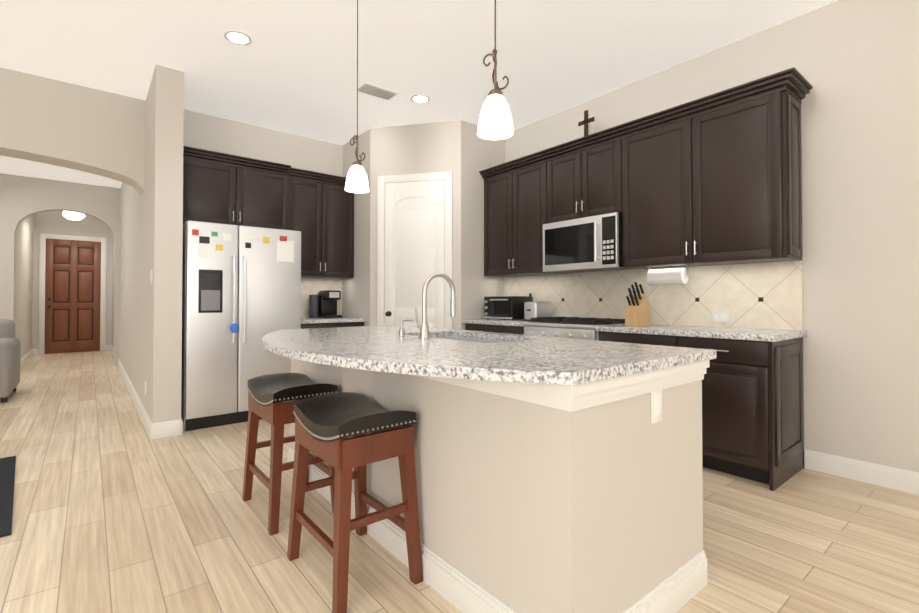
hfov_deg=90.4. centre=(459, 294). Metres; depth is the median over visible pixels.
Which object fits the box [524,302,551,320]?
toaster
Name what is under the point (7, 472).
rug
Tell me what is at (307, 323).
base cabinet
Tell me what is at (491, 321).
countertop
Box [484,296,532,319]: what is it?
toaster oven
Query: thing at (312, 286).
backsplash
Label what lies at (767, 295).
backsplash
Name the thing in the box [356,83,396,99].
ceiling vent
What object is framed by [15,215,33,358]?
wall
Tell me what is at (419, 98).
recessed light
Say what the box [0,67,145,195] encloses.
wall
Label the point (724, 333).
countertop
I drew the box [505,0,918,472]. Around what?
wall
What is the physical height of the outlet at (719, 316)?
0.075 m
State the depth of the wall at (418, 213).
5.05 m
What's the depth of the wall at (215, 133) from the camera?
5.12 m
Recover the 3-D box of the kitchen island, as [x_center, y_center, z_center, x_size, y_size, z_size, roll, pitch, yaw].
[-0.097,0.714,2.466,0.880,0.895,2.390,1,-1,-39]
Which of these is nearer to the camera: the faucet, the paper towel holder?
the faucet
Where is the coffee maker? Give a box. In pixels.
[309,290,341,317]
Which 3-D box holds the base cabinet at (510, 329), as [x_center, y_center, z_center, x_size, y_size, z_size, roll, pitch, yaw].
[0.692,0.748,4.621,0.610,0.884,0.497,1,-1,-39]
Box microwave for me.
[543,212,631,272]
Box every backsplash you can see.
[301,277,341,317]
[504,260,802,330]
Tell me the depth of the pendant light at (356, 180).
2.76 m
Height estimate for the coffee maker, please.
0.320 m
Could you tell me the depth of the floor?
2.21 m
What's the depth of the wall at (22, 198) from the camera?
7.31 m
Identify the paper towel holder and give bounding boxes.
[647,265,688,284]
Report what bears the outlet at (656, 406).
attached to the kitchen island
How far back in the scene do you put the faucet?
2.40 m
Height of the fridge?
1.820 m
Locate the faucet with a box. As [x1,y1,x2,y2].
[399,272,455,338]
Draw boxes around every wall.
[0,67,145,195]
[0,173,120,365]
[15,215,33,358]
[32,211,112,353]
[112,64,183,422]
[183,109,342,176]
[342,120,504,329]
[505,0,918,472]
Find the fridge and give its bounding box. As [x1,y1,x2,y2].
[181,220,300,430]
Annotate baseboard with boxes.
[20,345,918,494]
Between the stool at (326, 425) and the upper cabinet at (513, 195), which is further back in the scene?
the upper cabinet at (513, 195)
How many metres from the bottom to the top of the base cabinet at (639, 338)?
0.884 m
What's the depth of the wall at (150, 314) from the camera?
3.86 m
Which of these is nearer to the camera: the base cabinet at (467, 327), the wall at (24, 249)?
the base cabinet at (467, 327)
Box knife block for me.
[625,282,650,325]
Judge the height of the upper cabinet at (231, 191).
0.665 m
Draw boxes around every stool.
[242,373,337,535]
[287,392,422,612]
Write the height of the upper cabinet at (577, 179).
0.665 m
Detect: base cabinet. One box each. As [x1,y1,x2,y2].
[301,317,365,328]
[465,325,486,331]
[487,325,514,333]
[603,333,662,345]
[663,337,803,490]
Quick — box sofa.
[0,319,20,402]
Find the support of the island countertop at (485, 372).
on the kitchen island
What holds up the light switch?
attached to the wall at (150, 314)
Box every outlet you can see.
[651,389,662,423]
[711,312,728,321]
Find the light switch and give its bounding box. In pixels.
[150,269,152,283]
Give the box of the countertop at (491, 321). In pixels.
[463,317,538,324]
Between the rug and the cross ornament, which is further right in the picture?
the cross ornament
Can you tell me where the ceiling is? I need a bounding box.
[0,0,836,187]
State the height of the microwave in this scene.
0.452 m
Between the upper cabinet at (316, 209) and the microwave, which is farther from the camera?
the upper cabinet at (316, 209)
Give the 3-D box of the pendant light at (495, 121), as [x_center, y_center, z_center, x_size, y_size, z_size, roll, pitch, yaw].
[0.145,-1.286,1.846,0.146,1.279,0.146,1,-1,-39]
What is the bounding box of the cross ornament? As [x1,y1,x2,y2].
[578,110,594,136]
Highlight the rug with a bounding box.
[0,456,15,537]
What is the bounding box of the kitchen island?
[287,333,713,612]
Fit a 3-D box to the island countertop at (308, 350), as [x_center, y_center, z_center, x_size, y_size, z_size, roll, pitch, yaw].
[-0.228,0.248,2.340,1.330,0.035,0.770,1,-1,-39]
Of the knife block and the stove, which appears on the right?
the knife block
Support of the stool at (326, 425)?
on the floor
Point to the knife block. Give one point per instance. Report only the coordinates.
(637, 312)
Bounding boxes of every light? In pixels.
[62,211,84,219]
[224,30,251,44]
[345,0,368,192]
[411,94,429,102]
[477,0,513,139]
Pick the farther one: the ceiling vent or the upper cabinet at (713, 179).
the ceiling vent
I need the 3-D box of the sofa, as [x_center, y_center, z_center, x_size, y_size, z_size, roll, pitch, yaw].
[-6.055,0.743,4.758,2.080,0.900,0.900,1,-1,-39]
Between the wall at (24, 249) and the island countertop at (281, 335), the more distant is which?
the wall at (24, 249)
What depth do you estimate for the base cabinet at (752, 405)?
2.86 m
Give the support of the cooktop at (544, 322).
on the stove
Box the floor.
[0,350,918,612]
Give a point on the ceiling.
(291, 68)
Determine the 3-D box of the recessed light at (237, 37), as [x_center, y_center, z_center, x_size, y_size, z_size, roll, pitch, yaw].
[-1.644,-1.902,3.390,0.186,0.008,0.186,1,-1,-39]
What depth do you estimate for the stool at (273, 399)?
2.37 m
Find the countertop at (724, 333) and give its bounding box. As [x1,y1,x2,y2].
[595,325,806,340]
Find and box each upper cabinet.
[183,150,290,229]
[291,170,353,277]
[483,155,567,276]
[543,135,610,223]
[611,79,806,268]
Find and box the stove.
[515,321,602,340]

